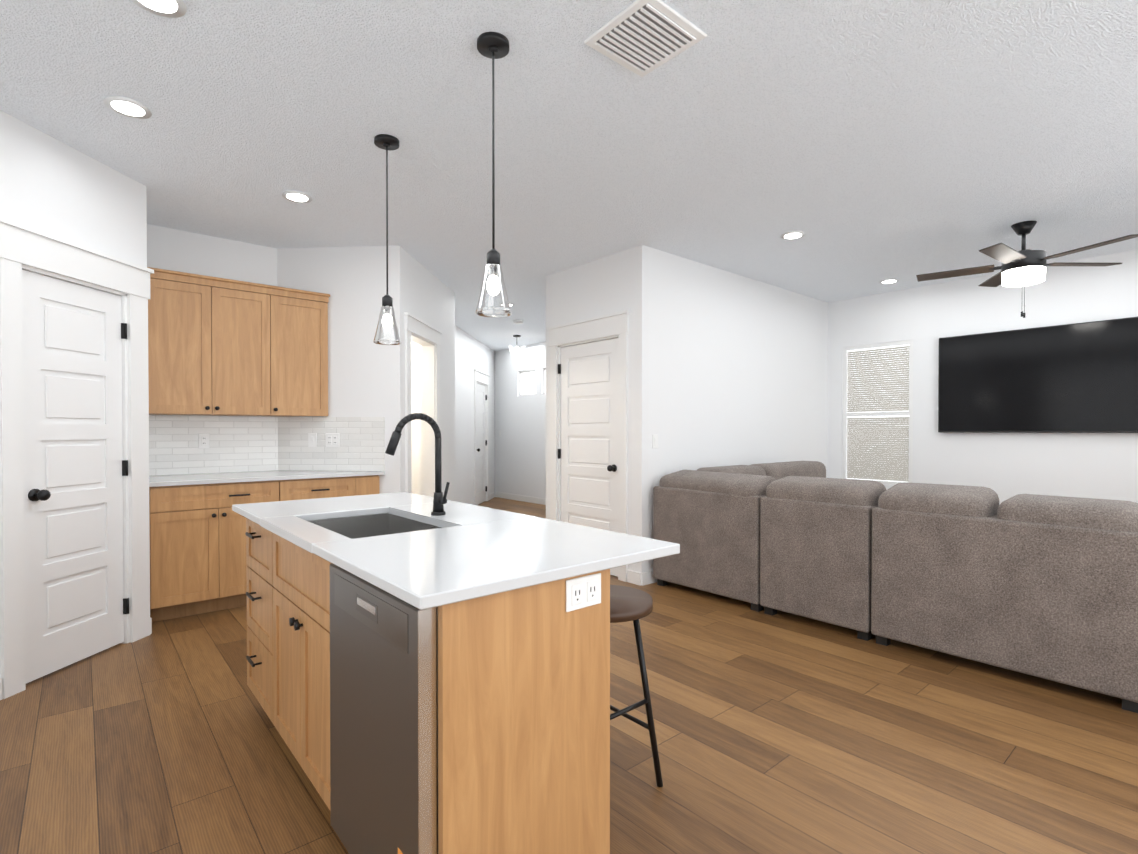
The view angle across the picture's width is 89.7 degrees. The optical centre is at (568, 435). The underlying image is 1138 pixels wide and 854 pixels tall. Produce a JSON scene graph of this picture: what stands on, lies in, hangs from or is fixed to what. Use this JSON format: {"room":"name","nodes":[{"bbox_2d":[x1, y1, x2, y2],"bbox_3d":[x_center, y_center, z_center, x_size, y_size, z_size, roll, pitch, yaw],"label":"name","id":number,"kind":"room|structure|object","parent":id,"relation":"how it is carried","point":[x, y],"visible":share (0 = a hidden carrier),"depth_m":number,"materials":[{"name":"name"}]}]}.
{"room":"kitchen","nodes":[
{"label":"kitchen","id":0,"kind":"room"},
{"bbox_2d":[0,110,146,677],"bbox_3d":[-2.696,-0.146,2.789,0.120,2.740,1.448,0,1,5],"label":"wall","id":1,"kind":"structure","parent":0,"point":[52,185],"depth_m":3.00,"materials":[{"name":"white paint"}]},
{"bbox_2d":[22,270,128,682],"bbox_3d":[-2.614,0.199,3.065,0.111,2.019,0.593,0,1,4],"label":"pantry door","id":2,"kind":"structure","parent":1,"relation":"in","point":[75,472],"depth_m":3.03,"materials":[{"name":"white paint"}]},
{"bbox_2d":[0,216,153,698],"bbox_3d":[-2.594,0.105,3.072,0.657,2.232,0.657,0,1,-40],"label":"door frame","id":3,"kind":"structure","parent":1,"relation":"attached to","point":[28,248],"depth_m":2.89,"materials":[{"name":"white paint"}]},
{"bbox_2d":[147,224,277,475],"bbox_3d":[-2.782,-0.162,4.452,1.160,2.740,0.120,0,1,-40],"label":"wall","id":4,"kind":"structure","parent":0,"point":[183,251],"depth_m":4.39,"materials":[{"name":"white paint"}]},
{"bbox_2d":[149,415,277,475],"bbox_3d":[-2.741,0.068,4.404,0.917,0.438,0.006,0,1,-40],"label":"backsplash","id":5,"kind":"structure","parent":4,"relation":"attached to","point":[243,444],"depth_m":4.40,"materials":[{"name":"tile"}]},
{"bbox_2d":[199,433,208,447],"bbox_3d":[-2.780,0.038,4.360,0.070,0.114,0.009,0,1,-40],"label":"outlet","id":6,"kind":"object","parent":5,"relation":"attached to","point":[203,437],"depth_m":4.36,"materials":[{"name":"white plastic"}]},
{"bbox_2d":[147,267,329,415],"bbox_3d":[-2.502,-0.649,4.368,1.211,0.985,0.356,0,1,-40],"label":"upper cabinet","id":7,"kind":"object","parent":4,"relation":"attached to","point":[217,346],"visible":0.92,"depth_m":4.21,"materials":[{"name":"brown wood"}]},
{"bbox_2d":[277,245,399,493],"bbox_3d":[-1.934,-0.165,4.729,1.151,2.740,0.120,0,1,5],"label":"wall","id":8,"kind":"structure","parent":0,"point":[363,375],"depth_m":4.64,"materials":[{"name":"white paint"}]},
{"bbox_2d":[278,417,384,470],"bbox_3d":[-1.941,0.066,4.667,0.902,0.438,0.006,0,1,5],"label":"backsplash","id":9,"kind":"structure","parent":8,"relation":"attached to","point":[361,447],"depth_m":4.66,"materials":[{"name":"tile"}]},
{"bbox_2d":[308,433,316,446],"bbox_3d":[-2.094,0.035,4.669,0.070,0.114,0.011,0,1,5],"label":"outlet","id":10,"kind":"object","parent":9,"relation":"attached to","point":[312,437],"depth_m":4.67,"materials":[{"name":"white plastic"}]},
{"bbox_2d":[326,433,338,446],"bbox_3d":[-1.925,0.036,4.658,0.116,0.114,0.009,0,1,5],"label":"outlet","id":11,"kind":"object","parent":9,"relation":"attached to","point":[332,439],"depth_m":4.66,"materials":[{"name":"white plastic"}]},
{"bbox_2d":[411,341,420,494],"bbox_3d":[-1.562,-0.179,6.184,0.639,2.740,0.120,0,1,5],"label":"door","id":12,"kind":"structure","parent":0,"point":[416,408],"depth_m":6.13,"materials":[{"name":"white paint"}]},
{"bbox_2d":[400,246,454,500],"bbox_3d":[-1.360,-0.172,5.426,0.120,2.740,1.598,0,1,5],"label":"wall","id":13,"kind":"structure","parent":0,"point":[427,295],"depth_m":5.66,"materials":[{"name":"white paint"}]},
{"bbox_2d":[404,312,479,504],"bbox_3d":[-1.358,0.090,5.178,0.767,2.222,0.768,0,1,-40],"label":"door frame","id":14,"kind":"structure","parent":13,"relation":"attached to","point":[418,331],"depth_m":5.51,"materials":[{"name":"white paint"}]},
{"bbox_2d":[455,325,494,503],"bbox_3d":[-1.637,-0.201,8.525,0.120,2.740,4.774,0,1,5],"label":"wall","id":15,"kind":"structure","parent":0,"point":[472,353],"depth_m":8.84,"materials":[{"name":"white paint"}]},
{"bbox_2d":[477,383,486,504],"bbox_3d":[-1.484,0.136,9.704,0.111,2.019,0.797,0,1,5],"label":"hall door","id":16,"kind":"structure","parent":15,"relation":"in","point":[481,464],"depth_m":9.79,"materials":[{"name":"white paint"}]},
{"bbox_2d":[480,371,489,500],"bbox_3d":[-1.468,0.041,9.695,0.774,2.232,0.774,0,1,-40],"label":"door frame","id":17,"kind":"structure","parent":15,"relation":"attached to","point":[484,378],"depth_m":10.10,"materials":[{"name":"white paint"}]},
{"bbox_2d":[489,492,545,504],"bbox_3d":[-0.826,1.106,9.813,0.420,0.100,2.236,0,1,-40],"label":"baseboard","id":18,"kind":"structure","parent":15,"relation":"attached to","point":[542,501],"depth_m":10.18,"materials":[{"name":"white paint"}]},
{"bbox_2d":[495,341,545,498],"bbox_3d":[-0.628,-0.215,9.969,0.120,2.740,2.475,0,1,-40],"label":"wall","id":19,"kind":"structure","parent":0,"point":[520,451],"depth_m":10.17,"materials":[{"name":"white paint"}]},
{"bbox_2d":[523,372,535,393],"bbox_3d":[-0.431,-0.944,9.844,0.005,1.000,1.800,0,1,-40],"label":"window","id":20,"kind":"structure","parent":19,"relation":"in","point":[533,383],"depth_m":10.11,"materials":[{"name":"white glass"}]},
{"bbox_2d":[520,368,545,395],"bbox_3d":[-0.463,-0.923,9.784,0.040,0.440,1.250,0,1,-40],"label":"window frame","id":21,"kind":"structure","parent":19,"relation":"in","point":[529,382],"depth_m":10.04,"materials":[{"name":"white plastic"}]},
{"bbox_2d":[0,497,1137,853],"bbox_3d":[-0.027,1.237,6.568,11.600,0.100,12.900,0,1,-40],"label":"floor","id":22,"kind":"structure","parent":0,"point":[784,733],"depth_m":2.23,"materials":[{"name":"brown wood"}]},
{"bbox_2d":[149,479,292,621],"bbox_3d":[-2.560,0.764,4.151,0.822,0.892,0.631,0,1,-40],"label":"base cabinet","id":23,"kind":"object","parent":22,"relation":"on","point":[198,565],"depth_m":3.83,"materials":[{"name":"brown wood"}]},
{"bbox_2d":[149,471,384,486],"bbox_3d":[-2.283,0.302,4.367,1.554,0.028,0.656,0,1,-40],"label":"countertop","id":24,"kind":"structure","parent":23,"relation":"on","point":[259,476],"depth_m":4.10,"materials":[{"name":"white stone"}]},
{"bbox_2d":[293,475,356,499],"bbox_3d":[-2.109,0.761,4.535,0.611,0.892,0.631,0,1,-40],"label":"base cabinet","id":25,"kind":"object","parent":22,"relation":"on","point":[302,488],"depth_m":4.33,"materials":[{"name":"brown wood"}]},
{"bbox_2d":[357,475,378,494],"bbox_3d":[-1.828,0.758,4.776,0.250,0.892,0.631,0,1,-40],"label":"base cabinet","id":26,"kind":"object","parent":22,"relation":"on","point":[366,484],"depth_m":4.55,"materials":[{"name":"brown wood"}]},
{"bbox_2d":[245,509,609,853],"bbox_3d":[-0.679,0.784,2.037,0.553,0.892,1.799,0,1,-40],"label":"kitchen island","id":27,"kind":"object","parent":22,"relation":"on","point":[427,675],"depth_m":1.41,"materials":[{"name":"brown wood"}]},
{"bbox_2d":[232,493,679,612],"bbox_3d":[-0.588,0.324,2.106,0.816,0.028,1.855,0,1,-40],"label":"island countertop","id":28,"kind":"structure","parent":27,"relation":"on","point":[476,551],"depth_m":1.63,"materials":[{"name":"white stone"}]},
{"bbox_2d":[610,585,662,786],"bbox_3d":[0.126,0.902,2.027,0.336,0.662,0.336,0,1,-40],"label":"stool","id":29,"kind":"object","parent":22,"relation":"on","point":[634,605],"visible":0.38,"depth_m":2.00,"materials":[{"name":"brown wood"}]},
{"bbox_2d":[653,461,1137,712],"bbox_3d":[2.689,0.740,3.934,2.182,0.945,3.666,0,1,-40],"label":"sectional sofa","id":30,"kind":"object","parent":22,"relation":"on","point":[1044,586],"visible":1,"depth_m":3.13,"materials":[{"name":"fabric"}]},
{"bbox_2d":[0,0,1137,350],"bbox_3d":[-0.027,-1.603,6.541,11.600,0.100,12.900,0,1,-40],"label":"ceiling","id":31,"kind":"structure","parent":0,"point":[866,146],"depth_m":2.82,"materials":[{"name":"white paint"}]},
{"bbox_2d":[104,96,151,118],"bbox_3d":[-2.024,-1.508,2.627,0.176,0.014,0.176,0,1,-40],"label":"recessed light","id":32,"kind":"object","parent":31,"relation":"in","point":[127,107],"visible":0.98,"depth_m":2.62,"materials":[{"name":"white plastic"}]},
{"bbox_2d":[132,0,186,17],"bbox_3d":[-1.417,-1.502,1.962,0.176,0.014,0.176,0,1,-40],"label":"recessed light","id":33,"kind":"object","parent":31,"relation":"in","point":[171,8],"visible":0.9,"depth_m":2.00,"materials":[{"name":"white plastic"}]},
{"bbox_2d":[282,190,311,202],"bbox_3d":[-1.725,-1.518,3.632,0.176,0.014,0.176,0,1,-40],"label":"recessed light","id":34,"kind":"object","parent":31,"relation":"in","point":[296,196],"visible":0.96,"depth_m":3.62,"materials":[{"name":"white plastic"}]},
{"bbox_2d":[373,134,401,344],"bbox_3d":[-0.935,-0.998,2.944,0.140,1.040,0.140,0,1,-40],"label":"pendant light","id":35,"kind":"object","parent":31,"relation":"hanging from","point":[386,142],"visible":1,"depth_m":2.93,"materials":[{"name":"clear glass"}]},
{"bbox_2d":[475,32,511,316],"bbox_3d":[-0.291,-0.991,2.205,0.140,1.040,0.140,0,1,-40],"label":"pendant light","id":36,"kind":"object","parent":31,"relation":"hanging from","point":[493,45],"visible":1,"depth_m":2.19,"materials":[{"name":"clear glass"}]},
{"bbox_2d":[508,335,524,353],"bbox_3d":[-0.818,-1.441,8.983,0.270,0.270,0.270,0,1,-40],"label":"light","id":37,"kind":"object","parent":31,"relation":"hanging from","point":[516,348],"visible":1,"depth_m":8.97,"materials":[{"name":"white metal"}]},
{"bbox_2d":[513,320,522,323],"bbox_3d":[-0.693,-1.547,7.768,0.144,0.035,0.144,0,1,-40],"label":"smoke detector","id":38,"kind":"object","parent":31,"relation":"attached to","point":[517,321],"visible":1,"depth_m":7.72,"materials":[{"name":"white plastic"}]},
{"bbox_2d":[584,0,706,76],"bbox_3d":[0.288,-1.501,2.168,0.330,0.020,0.330,0,1,-40],"label":"ceiling vent","id":39,"kind":"object","parent":31,"relation":"in","point":[641,38],"visible":1,"depth_m":2.15,"materials":[{"name":"white plastic"}]},
{"bbox_2d":[781,231,804,239],"bbox_3d":[1.701,-1.525,4.348,0.176,0.014,0.176,0,1,-40],"label":"recessed light","id":40,"kind":"object","parent":31,"relation":"in","point":[790,235],"visible":0.98,"depth_m":4.33,"materials":[{"name":"white plastic"}]},
{"bbox_2d":[879,278,898,283],"bbox_3d":[3.183,-1.538,5.692,0.176,0.014,0.176,0,1,-40],"label":"recessed light","id":41,"kind":"object","parent":31,"relation":"in","point":[889,281],"visible":1,"depth_m":5.67,"materials":[{"name":"white plastic"}]},
{"bbox_2d":[916,221,1137,317],"bbox_3d":[3.255,-1.194,4.126,1.256,0.670,1.291,0,1,-40],"label":"ceiling fan","id":42,"kind":"object","parent":31,"relation":"hanging from","point":[1023,266],"visible":1,"depth_m":4.08,"materials":[{"name":"black metal"}]},
{"bbox_2d":[546,245,641,572],"bbox_3d":[0.225,-0.169,5.119,0.120,2.740,1.248,0,1,-40],"label":"wall","id":43,"kind":"structure","parent":0,"point":[609,284],"depth_m":4.80,"materials":[{"name":"white paint"}]},
{"bbox_2d":[558,338,617,576],"bbox_3d":[0.155,0.180,5.112,0.111,2.019,0.797,0,1,-40],"label":"bedroom door","id":44,"kind":"structure","parent":43,"relation":"in","point":[588,450],"depth_m":5.10,"materials":[{"name":"white paint"}]},
{"bbox_2d":[547,310,629,581],"bbox_3d":[0.191,0.085,5.131,0.160,2.232,1.050,0,1,-40],"label":"door frame","id":45,"kind":"structure","parent":43,"relation":"attached to","point":[613,325],"depth_m":4.97,"materials":[{"name":"white paint"}]},
{"bbox_2d":[642,245,827,572],"bbox_3d":[1.810,-0.175,5.729,3.319,2.740,0.120,0,1,-40],"label":"wall","id":46,"kind":"structure","parent":0,"point":[734,369],"depth_m":5.33,"materials":[{"name":"white paint"}]},
{"bbox_2d":[639,570,656,585],"bbox_3d":[1.794,1.146,5.640,3.194,0.100,0.014,0,1,-40],"label":"baseboard","id":47,"kind":"structure","parent":46,"relation":"attached to","point":[639,578],"depth_m":4.64,"materials":[{"name":"white paint"}]},
{"bbox_2d":[652,434,657,447],"bbox_3d":[0.711,0.045,4.706,0.070,0.114,0.011,0,1,-40],"label":"switch plate","id":48,"kind":"object","parent":46,"relation":"attached to","point":[654,440],"depth_m":4.70,"materials":[{"name":"white plastic"}]},
{"bbox_2d":[827,250,1137,504],"bbox_3d":[4.484,-0.168,5.060,0.120,2.740,4.610,0,1,-40],"label":"wall","id":49,"kind":"structure","parent":0,"point":[1004,466],"depth_m":5.46,"materials":[{"name":"white paint"}]},
{"bbox_2d":[842,340,912,484],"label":"window","id":50,"kind":"structure","parent":49,"relation":"attached to","point":[846,414],"depth_m":6.25,"materials":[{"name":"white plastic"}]},
{"bbox_2d":[847,346,908,481],"bbox_3d":[3.389,-0.235,6.295,0.013,1.441,0.642,0,1,-40],"label":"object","id":51,"kind":"structure","parent":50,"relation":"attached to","point":[863,435],"depth_m":6.28,"materials":[{"name":"grey fabric"}]},
{"bbox_2d":[938,317,1137,432],"bbox_3d":[4.278,-0.504,5.157,0.060,0.950,1.650,0,1,-40],"label":"wall-mounted tv","id":52,"kind":"object","parent":49,"relation":"attached to","point":[1076,378],"visible":1,"depth_m":5.13,"materials":[{"name":"black plastic"}]}
]}

